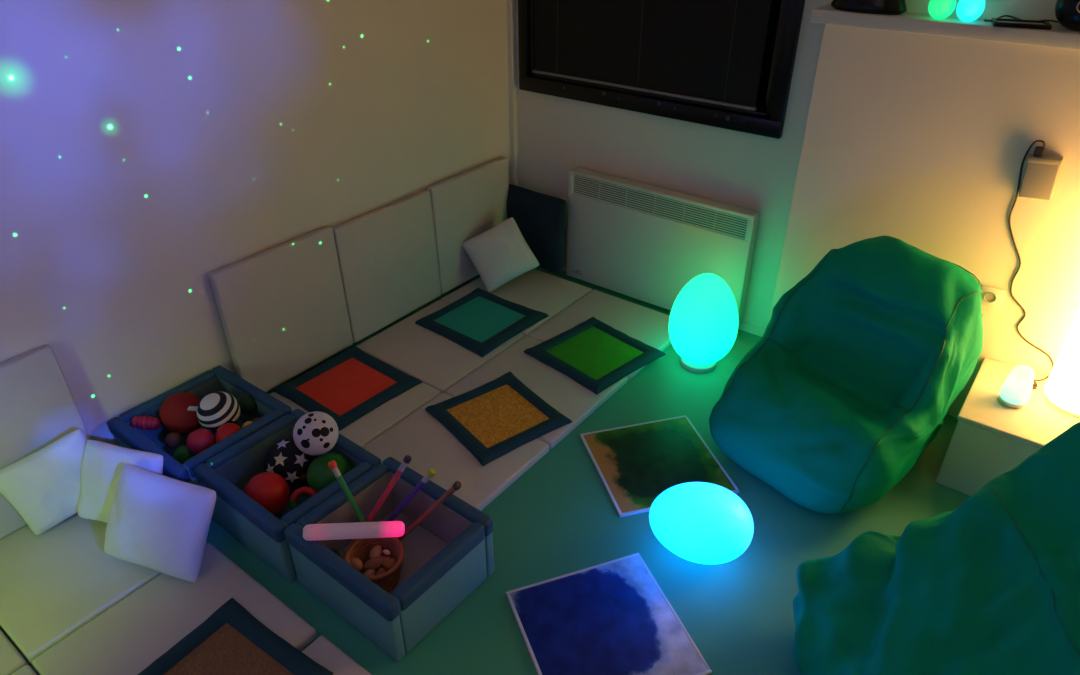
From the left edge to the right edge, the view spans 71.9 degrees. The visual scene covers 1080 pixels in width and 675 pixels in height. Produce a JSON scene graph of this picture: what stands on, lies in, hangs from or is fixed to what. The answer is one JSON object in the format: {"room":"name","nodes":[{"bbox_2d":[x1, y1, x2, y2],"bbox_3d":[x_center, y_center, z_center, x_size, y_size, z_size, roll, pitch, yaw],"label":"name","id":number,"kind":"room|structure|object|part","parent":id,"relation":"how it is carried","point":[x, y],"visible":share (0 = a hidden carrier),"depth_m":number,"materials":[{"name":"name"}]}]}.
{"room":"sensory room","nodes":[
{"label":"sensory room","id":0,"kind":"room"},
{"bbox_2d":[0,0,510,445],"bbox_3d":[-1.524,-0.705,2.438,0.100,2.600,4.605,22,38,31],"label":"wall","id":1,"kind":"structure","parent":0,"point":[149,149],"depth_m":2.78,"materials":[{"name":"paint"}]},
{"bbox_2d":[0,345,90,538],"bbox_3d":[-1.837,0.406,2.477,0.064,0.593,0.600,22,38,31],"label":"wall panel","id":2,"kind":"object","parent":1,"relation":"attached to","point":[38,407],"visible":0.57,"depth_m":2.53,"materials":[{"name":"white plastic"}]},
{"bbox_2d":[208,226,352,391],"bbox_3d":[-1.108,-0.111,3.281,0.064,0.613,0.593,22,38,31],"label":"wall panel","id":3,"kind":"object","parent":1,"relation":"attached to","point":[282,308],"visible":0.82,"depth_m":3.24,"materials":[{"name":"white plastic"}]},
{"bbox_2d":[332,190,440,342],"bbox_3d":[-0.741,-0.359,3.695,0.064,0.595,0.608,22,38,31],"label":"wall panel","id":4,"kind":"object","parent":1,"relation":"attached to","point":[387,255],"visible":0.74,"depth_m":3.65,"materials":[{"name":"white plastic"}]},
{"bbox_2d":[427,157,508,293],"bbox_3d":[-0.369,-0.622,4.103,0.046,0.606,0.602,21,38,32],"label":"wall panel","id":5,"kind":"object","parent":1,"relation":"attached to","point":[467,204],"visible":0.64,"depth_m":4.02,"materials":[{"name":"white leather"}]},
{"bbox_2d":[0,266,969,674],"bbox_3d":[0.227,1.144,2.022,4.500,0.100,4.605,22,38,31],"label":"floor","id":6,"kind":"structure","parent":0,"point":[559,517],"depth_m":2.59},
{"bbox_2d":[0,630,27,674],"bbox_3d":[-1.911,0.989,2.144,0.584,0.040,0.578,22,38,31],"label":"floor mat","id":7,"kind":"object","parent":6,"relation":"on","point":[11,660],"visible":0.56,"depth_m":2.18,"materials":[{"name":"white plastic"}]},
{"bbox_2d":[11,665,36,674],"bbox_3d":[-1.440,1.179,1.839,0.584,0.040,0.578,22,38,31],"label":"floor mat","id":8,"kind":"object","parent":6,"relation":"on","point":[25,670],"visible":1,"depth_m":2.15,"materials":[{"name":"white leather"}]},
{"bbox_2d":[0,512,206,663],"bbox_3d":[-1.556,0.742,2.538,0.584,0.040,0.578,22,38,31],"label":"floor mat","id":9,"kind":"object","parent":6,"relation":"on","point":[54,582],"visible":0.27,"depth_m":2.42,"materials":[{"name":"white plastic"}]},
{"bbox_2d":[0,429,87,534],"bbox_3d":[-1.667,0.500,2.577,0.344,0.318,0.125,-22,38,-31],"label":"cushion","id":10,"kind":"object","parent":9,"relation":"on","point":[44,486],"visible":0.78,"depth_m":2.53,"materials":[{"name":"white fabric"}]},
{"bbox_2d":[77,440,162,522],"bbox_3d":[-1.450,0.514,2.578,0.299,0.284,0.179,7,33,11],"label":"cushion","id":11,"kind":"object","parent":9,"relation":"on","point":[102,462],"visible":0.5,"depth_m":2.53,"materials":[{"name":"white fabric"}]},
{"bbox_2d":[32,543,316,674],"bbox_3d":[-1.085,0.932,2.234,0.584,0.040,0.578,22,38,31],"label":"floor mat","id":12,"kind":"object","parent":6,"relation":"on","point":[125,639],"visible":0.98,"depth_m":2.29,"materials":[{"name":"white plastic"}]},
{"bbox_2d":[104,464,215,581],"bbox_3d":[-1.243,0.604,2.428,0.364,0.288,0.219,10,33,16],"label":"cushion","id":13,"kind":"object","parent":12,"relation":"on","point":[158,522],"visible":1,"depth_m":2.37,"materials":[{"name":"white fabric"}]},
{"bbox_2d":[138,598,332,674],"bbox_3d":[-0.914,0.988,2.078,0.468,0.028,0.468,20,37,29],"label":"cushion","id":14,"kind":"object","parent":12,"relation":"on","point":[231,641],"visible":1,"depth_m":2.17,"materials":[{"name":"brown fabric"}]},
{"bbox_2d":[108,366,291,485],"bbox_3d":[-1.291,0.393,2.896,0.488,0.250,0.480,22,38,31],"label":"storage box","id":15,"kind":"object","parent":6,"relation":"on","point":[271,409],"visible":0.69,"depth_m":2.87,"materials":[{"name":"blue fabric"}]},
{"bbox_2d":[131,415,159,430],"bbox_3d":[-1.490,0.323,2.817,0.100,0.059,0.059,-8,33,-13],"label":"roller","id":16,"kind":"object","parent":15,"relation":"in","point":[146,422],"visible":1,"depth_m":2.80,"materials":[{"name":"rubber"}]},
{"bbox_3d":[-1.422,0.488,2.751,0.478,0.244,0.036,22,38,31],"label":"panel","id":17,"kind":"part","parent":15,"relation":"part of","materials":[{"name":"grey fabric"}]},
{"bbox_2d":[165,432,181,447],"bbox_3d":[-1.391,0.389,2.830,0.060,0.060,0.060,22,38,31],"label":"ball","id":18,"kind":"object","parent":15,"relation":"in","point":[173,439],"visible":1,"depth_m":2.81,"materials":[{"name":"plastic"}]},
{"bbox_2d":[159,392,200,433],"bbox_3d":[-1.387,0.294,2.893,0.164,0.164,0.164,22,38,31],"label":"ball","id":19,"kind":"object","parent":15,"relation":"in","point":[174,415],"visible":0.93,"depth_m":2.83,"materials":[{"name":"red fabric"}]},
{"bbox_2d":[174,444,194,464],"bbox_3d":[-1.326,0.445,2.796,0.088,0.088,0.088,22,38,31],"label":"ball","id":20,"kind":"object","parent":15,"relation":"in","point":[182,453],"visible":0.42,"depth_m":2.76,"materials":[{"name":"green plastic"}]},
{"bbox_2d":[186,429,214,454],"bbox_3d":[-1.255,0.386,2.758,0.098,0.098,0.098,22,38,31],"label":"ball","id":21,"kind":"object","parent":15,"relation":"in","point":[199,440],"visible":0.81,"depth_m":2.72,"materials":[{"name":"plastic"}]},
{"bbox_2d":[187,391,239,431],"bbox_3d":[-1.228,0.283,2.847,0.153,0.154,0.154,12,34,19],"label":"ball","id":22,"kind":"object","parent":15,"relation":"in","point":[216,409],"visible":0.94,"depth_m":2.79,"materials":[{"name":"fabric"}]},
{"bbox_2d":[215,423,240,442],"bbox_3d":[-1.157,0.366,2.776,0.096,0.096,0.096,22,38,31],"label":"ball","id":23,"kind":"object","parent":15,"relation":"in","point":[227,429],"visible":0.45,"depth_m":2.74,"materials":[{"name":"red plastic"}]},
{"bbox_3d":[-1.115,0.467,2.783,0.036,0.244,0.396,22,38,31],"label":"panel","id":24,"kind":"part","parent":15,"relation":"part of","materials":[{"name":"grey fabric"}]},
{"bbox_2d":[237,393,257,414],"bbox_3d":[-1.160,0.265,2.960,0.088,0.088,0.088,22,38,31],"label":"ball","id":25,"kind":"object","parent":15,"relation":"in","point":[248,406],"visible":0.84,"depth_m":2.93,"materials":[{"name":"green rubber"}]},
{"bbox_2d":[242,421,252,427],"bbox_3d":[-1.106,0.344,2.835,0.052,0.052,0.052,22,38,31],"label":"ball","id":26,"kind":"object","parent":15,"relation":"in","point":[245,424],"visible":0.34,"depth_m":2.82,"materials":[{"name":"yellow plastic"}]},
{"bbox_2d":[194,409,380,581],"bbox_3d":[-0.878,0.540,2.659,0.483,0.250,0.440,23,39,32],"label":"storage box","id":27,"kind":"object","parent":6,"relation":"on","point":[228,472],"visible":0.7,"depth_m":2.56,"materials":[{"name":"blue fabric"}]},
{"bbox_3d":[-1.000,0.625,2.530,0.473,0.244,0.036,23,39,32],"label":"panel","id":28,"kind":"part","parent":27,"relation":"part of","materials":[{"name":"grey fabric"}]},
{"bbox_2d":[244,472,289,514],"bbox_3d":[-0.947,0.543,2.582,0.152,0.152,0.152,22,38,31],"label":"ball","id":29,"kind":"object","parent":27,"relation":"in","point":[270,490],"visible":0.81,"depth_m":2.53,"materials":[{"name":"red plastic"}]},
{"bbox_2d":[264,437,317,489],"bbox_3d":[-0.911,0.460,2.732,0.193,0.193,0.192,22,38,31],"label":"ball","id":30,"kind":"object","parent":27,"relation":"on","point":[284,458],"visible":0.67,"depth_m":2.66,"materials":[{"name":"black fabric"}]},
{"bbox_2d":[290,486,316,509],"bbox_3d":[-0.806,0.561,2.553,0.099,0.085,0.068,-4,32,-6],"label":"toy","id":31,"kind":"object","parent":27,"relation":"in","point":[310,491],"visible":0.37,"depth_m":2.54,"materials":[{"name":"red plastic"}]},
{"bbox_2d":[293,411,338,454],"bbox_3d":[-0.788,0.337,2.621,0.155,0.155,0.154,22,38,31],"label":"ball","id":32,"kind":"object","parent":27,"relation":"in","point":[316,432],"visible":1,"depth_m":2.57,"materials":[{"name":"white fabric"}]},
{"bbox_2d":[301,440,309,447],"bbox_3d":[-0.803,0.364,2.554,0.034,0.033,0.009,5,32,9],"label":"spot","id":33,"kind":"object","parent":32,"relation":"attached to","point":[304,443],"depth_m":2.55,"materials":[{"name":"black fabric"}]},
{"bbox_2d":[304,418,311,423],"bbox_3d":[-0.798,0.287,2.566,0.026,0.011,0.025,22,38,31],"label":"spot","id":34,"kind":"object","parent":32,"relation":"on","point":[306,420],"depth_m":2.56,"materials":[{"name":"black fabric"}]},
{"bbox_2d":[312,428,320,436],"bbox_3d":[-0.765,0.326,2.551,0.031,0.026,0.021,-9,33,-14],"label":"spot","id":35,"kind":"object","parent":32,"relation":"attached to","point":[316,432],"depth_m":2.55,"materials":[{"name":"black fabric"}]},
{"bbox_2d":[320,427,328,436],"bbox_3d":[-0.742,0.325,2.564,0.020,0.029,0.034,22,38,31],"label":"spot","id":36,"kind":"object","parent":32,"relation":"attached to","point":[324,431],"depth_m":2.56,"materials":[{"name":"black fabric"}]},
{"bbox_2d":[323,442,329,447],"bbox_3d":[-0.739,0.372,2.577,0.024,0.024,0.005,-26,40,-34],"label":"spot","id":37,"kind":"object","parent":32,"relation":"attached to","point":[325,444],"depth_m":2.57,"materials":[{"name":"black fabric"}]},
{"bbox_2d":[307,453,351,492],"bbox_3d":[-0.743,0.488,2.636,0.158,0.158,0.158,22,38,31],"label":"ball","id":38,"kind":"object","parent":27,"relation":"in","point":[319,474],"visible":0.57,"depth_m":2.58,"materials":[{"name":"green plastic"}]},
{"bbox_2d":[302,635,370,674],"bbox_3d":[-0.604,1.126,1.922,0.584,0.040,0.578,22,38,31],"label":"floor mat","id":39,"kind":"object","parent":6,"relation":"on","point":[322,650],"visible":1,"depth_m":2.18,"materials":[{"name":"white plastic"}]},
{"bbox_2d":[270,382,440,446],"bbox_3d":[-0.851,0.283,3.271,0.594,0.040,0.594,22,38,31],"label":"floor mat","id":40,"kind":"object","parent":6,"relation":"on","point":[362,431],"visible":0.11,"depth_m":3.17,"materials":[{"name":"white plastic"}]},
{"bbox_2d":[273,345,421,430],"bbox_3d":[-0.858,0.209,3.323,0.472,0.027,0.463,23,39,33],"label":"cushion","id":41,"kind":"object","parent":40,"relation":"on","point":[352,384],"visible":1,"depth_m":3.30,"materials":[{"name":"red fabric"}]},
{"bbox_2d":[284,457,493,661],"bbox_3d":[-0.476,0.691,2.417,0.493,0.250,0.450,23,39,32],"label":"storage box","id":42,"kind":"object","parent":6,"relation":"on","point":[449,554],"visible":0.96,"depth_m":2.34,"materials":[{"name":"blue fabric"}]},
{"bbox_2d":[330,549,341,557],"bbox_3d":[-0.681,0.725,2.432,0.066,0.066,0.066,22,38,31],"label":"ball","id":43,"kind":"object","parent":42,"relation":"on","point":[333,550],"visible":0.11,"depth_m":2.43,"materials":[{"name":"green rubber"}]},
{"bbox_2d":[328,460,365,521],"bbox_3d":[-0.602,0.551,2.424,0.136,0.360,0.025,9,33,14],"label":"stick","id":44,"kind":"object","parent":42,"relation":"in","point":[332,464],"visible":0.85,"depth_m":2.38,"materials":[{"name":"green plastic"}]},
{"bbox_3d":[-0.601,0.778,2.284,0.483,0.244,0.036,23,39,32],"label":"panel","id":45,"kind":"part","parent":42,"relation":"part of","materials":[{"name":"grey fabric"}]},
{"bbox_2d":[303,521,404,540],"bbox_3d":[-0.575,0.598,2.307,0.305,0.085,0.049,-6,32,-9],"label":"tube","id":46,"kind":"object","parent":42,"relation":"on","point":[357,530],"visible":1,"depth_m":2.29,"materials":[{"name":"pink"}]},
{"bbox_2d":[344,537,404,592],"bbox_3d":[-0.521,0.734,2.378,0.190,0.118,0.189,22,38,31],"label":"basket","id":47,"kind":"object","parent":42,"relation":"in","point":[360,549],"visible":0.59,"depth_m":2.39,"materials":[{"name":"wicker"}]},
{"bbox_2d":[351,558,362,570],"bbox_3d":[-0.582,0.718,2.360,0.049,0.036,0.032,19,37,27],"label":"wooden piece","id":48,"kind":"object","parent":47,"relation":"in","point":[356,563],"visible":0.86,"depth_m":2.35,"materials":[{"name":"brown wood"}]},
{"bbox_2d":[363,569,374,575],"bbox_3d":[-0.538,0.747,2.341,0.046,0.030,0.027,-26,40,-35],"label":"wooden piece","id":49,"kind":"object","parent":47,"relation":"in","point":[371,572],"visible":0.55,"depth_m":2.33,"materials":[{"name":"brown wood"}]},
{"bbox_2d":[364,556,383,570],"bbox_3d":[-0.524,0.718,2.364,0.069,0.043,0.041,-17,36,-25],"label":"wooden piece","id":50,"kind":"object","parent":47,"relation":"in","point":[375,563],"visible":0.97,"depth_m":2.35,"materials":[{"name":"brown wood"}]},
{"bbox_2d":[370,546,381,558],"bbox_3d":[-0.527,0.692,2.397,0.039,0.034,0.061,-4,32,-6],"label":"wooden piece","id":51,"kind":"object","parent":47,"relation":"in","point":[376,551],"visible":0.87,"depth_m":2.38,"materials":[{"name":"brown wood"}]},
{"bbox_2d":[376,568,384,574],"bbox_3d":[-0.499,0.742,2.336,0.027,0.032,0.040,-3,32,-5],"label":"wooden piece","id":52,"kind":"object","parent":47,"relation":"in","point":[381,570],"visible":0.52,"depth_m":2.33,"materials":[{"name":"brown wood"}]},
{"bbox_2d":[382,556,396,569],"bbox_3d":[-0.480,0.719,2.367,0.062,0.035,0.040,22,38,31],"label":"wooden piece","id":53,"kind":"object","parent":47,"relation":"in","point":[388,563],"visible":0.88,"depth_m":2.35,"materials":[{"name":"brown wood"}]},
{"bbox_2d":[383,549,389,554],"bbox_3d":[-0.490,0.685,2.378,0.026,0.016,0.016,13,34,20],"label":"shell","id":54,"kind":"object","parent":53,"relation":"on","point":[386,552],"visible":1,"depth_m":2.37,"materials":[{"name":"beige"}]},
{"bbox_2d":[345,455,411,553],"bbox_3d":[-0.531,0.553,2.438,0.259,0.347,0.025,-14,34,-20],"label":"stick","id":55,"kind":"object","parent":42,"relation":"in","point":[407,459],"visible":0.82,"depth_m":2.41,"materials":[{"name":"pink plastic"}]},
{"bbox_2d":[386,468,435,520],"bbox_3d":[-0.456,0.557,2.441,0.253,0.337,0.025,1,32,2],"label":"stick","id":56,"kind":"object","parent":42,"relation":"in","point":[431,472],"visible":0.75,"depth_m":2.40,"materials":[{"name":"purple plastic"}]},
{"bbox_2d":[397,481,461,540],"bbox_3d":[-0.373,0.576,2.400,0.272,0.347,0.025,7,33,11],"label":"stick","id":57,"kind":"object","parent":42,"relation":"on","point":[457,485],"visible":0.79,"depth_m":2.36,"materials":[{"name":"clear plastic"},{"name":"red glitter"}]},
{"bbox_3d":[-0.300,0.767,2.301,0.036,0.244,0.366,23,39,32],"label":"panel","id":58,"kind":"part","parent":42,"relation":"part of","materials":[{"name":"grey fabric"}]},
{"bbox_3d":[-0.350,0.609,2.553,0.483,0.244,0.036,23,39,32],"label":"panel","id":59,"kind":"part","parent":42,"relation":"part of","materials":[{"name":"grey fabric"}]},
{"bbox_2d":[357,300,524,392],"bbox_3d":[-0.487,0.029,3.675,0.594,0.040,0.594,22,38,31],"label":"floor mat","id":60,"kind":"object","parent":6,"relation":"on","point":[415,350],"visible":0.51,"depth_m":3.57,"materials":[{"name":"white plastic"}]},
{"bbox_2d":[415,288,547,357],"bbox_3d":[-0.301,-0.097,3.811,0.483,0.028,0.498,23,39,33],"label":"cushion","id":61,"kind":"object","parent":60,"relation":"on","point":[480,321],"visible":1,"depth_m":3.79,"materials":[{"name":"blue fabric"}]},
{"bbox_2d":[362,393,548,510],"bbox_3d":[-0.374,0.475,2.962,0.594,0.040,0.594,22,38,31],"label":"floor mat","id":62,"kind":"object","parent":6,"relation":"on","point":[420,436],"visible":0.5,"depth_m":2.93,"materials":[{"name":"white plastic"}]},
{"bbox_2d":[441,269,591,335],"bbox_3d":[-0.123,-0.224,4.079,0.594,0.040,0.594,22,38,31],"label":"floor mat","id":63,"kind":"object","parent":6,"relation":"on","point":[534,289],"visible":0.41,"depth_m":4.08,"materials":[{"name":"white plastic"}]},
{"bbox_2d":[463,217,539,291],"bbox_3d":[-0.213,-0.453,4.061,0.373,0.322,0.235,-12,34,-19],"label":"cushion","id":64,"kind":"object","parent":63,"relation":"on","point":[500,254],"visible":1,"depth_m":4.01,"materials":[{"name":"white fabric"}]},
{"bbox_2d":[507,184,565,274],"bbox_3d":[-0.028,-0.611,4.203,0.457,0.448,0.113,25,40,34],"label":"cushion","id":65,"kind":"object","parent":63,"relation":"on","point":[540,218],"visible":0.8,"depth_m":4.12,"materials":[{"name":"blue fabric"}]},
{"bbox_2d":[445,336,627,448],"bbox_3d":[-0.010,0.222,3.366,0.594,0.040,0.594,22,38,31],"label":"floor mat","id":66,"kind":"object","parent":6,"relation":"on","point":[576,402],"visible":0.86,"depth_m":3.35,"materials":[{"name":"white plastic"}]},
{"bbox_2d":[425,371,571,465],"bbox_3d":[-0.177,0.321,3.140,0.451,0.029,0.451,-22,38,-31],"label":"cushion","id":67,"kind":"object","parent":66,"relation":"on","point":[499,416],"visible":1,"depth_m":3.12,"materials":[{"name":"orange fabric"}]},
{"bbox_2d":[528,290,671,380],"bbox_3d":[0.354,-0.032,3.770,0.594,0.040,0.594,22,38,31],"label":"floor mat","id":68,"kind":"object","parent":6,"relation":"on","point":[648,326],"visible":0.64,"depth_m":3.83,"materials":[{"name":"white plastic"}]},
{"bbox_2d":[524,317,665,394],"bbox_3d":[0.260,0.068,3.546,0.478,0.027,0.480,-27,41,-35],"label":"cushion","id":69,"kind":"object","parent":68,"relation":"on","point":[596,355],"visible":1,"depth_m":3.52,"materials":[{"name":"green fabric"}]},
{"bbox_2d":[506,553,711,674],"bbox_3d":[0.196,0.905,2.299,0.480,0.011,0.480,-11,34,-17],"label":"tile","id":70,"kind":"object","parent":6,"relation":"on","point":[613,617],"depth_m":2.31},
{"bbox_2d":[580,415,739,516],"bbox_3d":[0.460,0.494,2.955,0.480,0.011,0.480,-8,33,-13],"label":"tile","id":71,"kind":"object","parent":6,"relation":"on","point":[635,463],"depth_m":2.95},
{"bbox_2d":[649,482,753,564],"bbox_3d":[0.540,0.621,2.506,0.345,0.267,0.267,8,33,13],"label":"lamp","id":72,"kind":"object","parent":6,"relation":"on","point":[698,522],"visible":1,"depth_m":2.41,"materials":[{"name":"teal plastic"}]},
{"bbox_2d":[669,273,738,372],"bbox_3d":[0.754,-0.077,3.432,0.314,0.472,0.314,22,38,31],"label":"lamp","id":73,"kind":"object","parent":6,"relation":"on","point":[703,320],"visible":1,"depth_m":3.31,"materials":[{"name":"teal plastic"}]},
{"bbox_2d":[709,236,982,513],"bbox_3d":[1.167,0.094,2.828,0.890,0.819,0.752,-23,39,-32],"label":"beanbag","id":74,"kind":"object","parent":6,"relation":"on","point":[856,368],"visible":1,"depth_m":2.72,"materials":[{"name":"green fabric"}]},
{"bbox_2d":[793,422,1079,674],"bbox_3d":[1.234,0.618,1.767,1.059,1.054,0.852,4,32,6],"label":"beanbag","id":75,"kind":"object","parent":6,"relation":"on","point":[989,585],"visible":1,"depth_m":1.90,"materials":[{"name":"green fabric"}]},
{"bbox_2d":[936,358,1079,495],"bbox_3d":[1.879,0.408,2.794,0.562,0.324,0.482,22,38,31],"label":"side table","id":76,"kind":"object","parent":6,"relation":"on","point":[990,438],"visible":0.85,"depth_m":2.71,"materials":[{"name":"white laminate"}]},
{"bbox_2d":[999,365,1033,407],"bbox_3d":[1.744,0.174,2.716,0.094,0.153,0.094,22,38,31],"label":"night light","id":77,"kind":"object","parent":76,"relation":"on","point":[1015,392],"visible":1,"depth_m":2.69,"materials":[{"name":"grey plastic"}]},
{"bbox_2d":[1032,380,1037,388],"bbox_3d":[1.872,0.177,2.839,0.034,0.018,0.058,5,32,7],"label":"plug","id":78,"kind":"object","parent":76,"relation":"on","point":[1035,384],"visible":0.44,"depth_m":2.82,"materials":[{"name":"plastic"}]},
{"bbox_2d":[1044,308,1079,418],"bbox_3d":[1.978,-0.070,2.553,0.220,0.740,0.220,22,38,31],"label":"lamp","id":79,"kind":"object","parent":76,"relation":"on","point":[1062,388],"visible":1,"depth_m":2.65,"materials":[{"name":"grey"}]},
{"bbox_2d":[515,0,1061,328],"bbox_3d":[1.591,-0.952,2.824,4.300,2.600,0.100,22,38,31],"label":"wall","id":80,"kind":"structure","parent":0,"point":[557,135],"depth_m":3.61,"materials":[{"name":"paint"}]},
{"bbox_2d":[507,0,517,185],"bbox_3d":[-0.148,-1.607,3.877,0.030,2.600,0.034,22,38,31],"label":"trim","id":81,"kind":"structure","parent":80,"relation":"attached to","point":[511,25],"depth_m":4.03,"materials":[{"name":"paint"}]},
{"bbox_2d":[518,0,804,138],"bbox_3d":[0.499,-1.609,3.360,1.454,1.150,0.126,22,38,31],"label":"window","id":82,"kind":"structure","parent":80,"relation":"in","point":[785,17],"depth_m":3.39,"materials":[{"name":"black plastic"}]},
{"bbox_2d":[532,0,771,110],"bbox_3d":[0.459,-1.619,3.341,1.240,0.990,0.028,22,38,31],"label":"blind","id":83,"kind":"object","parent":82,"relation":"attached to","point":[708,51],"visible":1,"depth_m":3.43,"materials":[{"name":"fabric"}]},
{"bbox_3d":[0.467,-1.603,3.325,0.002,0.960,0.002,22,38,31],"label":"ladder cord","id":84,"kind":"part","parent":83,"relation":"part of","materials":[{"name":"fabric"}]},
{"bbox_3d":[0.460,-1.205,3.601,1.240,0.012,0.026,22,38,31],"label":"rail","id":85,"kind":"part","parent":83,"relation":"part of","materials":[{"name":"black metal"}]},
{"bbox_3d":[0.825,-1.459,3.093,0.002,0.960,0.002,22,38,31],"label":"ladder cord","id":86,"kind":"part","parent":83,"relation":"part of","materials":[{"name":"fabric"}]},
{"bbox_3d":[0.516,-1.621,3.379,1.349,1.000,0.010,22,38,31],"label":"pane","id":87,"kind":"part","parent":82,"relation":"part of","materials":[{"name":"black glass"}]},
{"bbox_2d":[567,167,759,327],"bbox_3d":[0.594,-0.475,3.869,1.044,0.625,0.102,22,38,31],"label":"heater","id":88,"kind":"object","parent":80,"relation":"attached to","point":[644,242],"visible":0.93,"depth_m":3.81,"materials":[{"name":"metal"}]},
{"bbox_2d":[573,175,747,238],"bbox_3d":[0.570,-0.662,3.715,0.988,0.108,0.010,22,38,31],"label":"grille","id":89,"kind":"object","parent":88,"relation":"attached to","point":[712,219],"depth_m":3.69,"materials":[{"name":"metal"}]},
{"bbox_2d":[564,262,764,336],"bbox_3d":[0.520,-0.267,4.136,1.625,0.050,0.008,22,38,31],"label":"baseboard","id":90,"kind":"structure","parent":80,"relation":"attached to","point":[745,326],"depth_m":3.78,"materials":[{"name":"paint"}]},
{"bbox_2d":[769,24,1079,417],"bbox_3d":[2.182,-0.173,2.614,2.645,1.500,0.125,22,38,31],"label":"wall panel","id":91,"kind":"object","parent":80,"relation":"attached to","point":[922,141],"depth_m":2.82,"materials":[{"name":"paint"}]},
{"bbox_2d":[810,4,1079,49],"bbox_3d":[2.153,-0.831,2.208,2.695,0.047,0.150,22,38,31],"label":"shelf","id":92,"kind":"object","parent":91,"relation":"on","point":[911,22],"visible":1,"depth_m":2.60,"materials":[{"name":"white laminate"}]},
{"bbox_2d":[831,0,906,14],"bbox_3d":[1.223,-1.318,2.727,0.276,0.230,0.127,22,38,31],"label":"speaker","id":93,"kind":"object","parent":92,"relation":"on","point":[882,7],"visible":1,"depth_m":2.72},
{"bbox_2d":[928,0,955,18],"bbox_3d":[1.413,-1.174,2.614,0.085,0.105,0.085,22,38,31],"label":"lamp","id":94,"kind":"object","parent":92,"relation":"on","point":[938,9],"visible":1,"depth_m":2.60,"materials":[{"name":"green plastic"}]},
{"bbox_2d":[956,0,984,21],"bbox_3d":[1.486,-1.145,2.567,0.085,0.105,0.085,22,38,31],"label":"lamp","id":95,"kind":"object","parent":92,"relation":"on","point":[967,10],"visible":1,"depth_m":2.55,"materials":[{"name":"teal plastic"}]},
{"bbox_2d":[984,15,1057,22],"bbox_3d":[1.654,-1.094,2.564,0.224,0.020,0.037,12,34,19],"label":"cable","id":96,"kind":"object","parent":92,"relation":"on","point":[1003,15],"visible":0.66,"depth_m":2.58,"materials":[{"name":"black plastic"}]},
{"bbox_2d":[991,18,1051,29],"bbox_3d":[1.622,-1.059,2.514,0.170,0.014,0.096,13,34,19],"label":"picture frame","id":97,"kind":"object","parent":92,"relation":"on","point":[996,22],"visible":1,"depth_m":2.50,"materials":[{"name":"black plastic"}]},
{"bbox_3d":[1.622,-1.056,2.515,0.148,0.007,0.074,13,34,19],"label":"panel","id":98,"kind":"part","parent":97,"relation":"part of","materials":[{"name":"grey plastic"}]},
{"bbox_2d":[1055,0,1079,30],"bbox_3d":[1.756,-1.070,2.399,0.164,0.156,0.134,22,38,31],"label":"speaker","id":99,"kind":"object","parent":92,"relation":"on","point":[1067,12],"visible":1,"depth_m":2.40},
{"bbox_2d":[1019,146,1063,199],"bbox_3d":[1.758,-0.573,2.615,0.114,0.188,0.047,22,38,31],"label":"power adapter","id":100,"kind":"object","parent":91,"relation":"attached to","point":[1041,172],"visible":1,"depth_m":2.60,"materials":[{"name":"grey plastic"}]},
{"bbox_2d":[1008,140,1053,380],"bbox_3d":[1.826,-0.257,2.720,0.341,0.880,0.090,22,38,31],"label":"cable","id":101,"kind":"object","parent":100,"relation":"hanging from","point":[1042,141],"visible":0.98,"depth_m":2.79,"materials":[{"name":"black plastic"}]},
{"bbox_3d":[1.755,-0.619,2.590,0.105,0.027,0.047,22,38,31],"label":"lid","id":102,"kind":"part","parent":100,"relation":"part of","materials":[{"name":"grey plastic"}]},
{"bbox_2d":[981,285,1004,307],"bbox_3d":[1.754,-0.158,2.902,0.080,0.080,0.015,22,38,31],"label":"wall socket","id":103,"kind":"object","parent":80,"relation":"attached to","point":[991,296],"visible":0.93,"depth_m":2.90,"materials":[{"name":"white plastic"}]}
]}

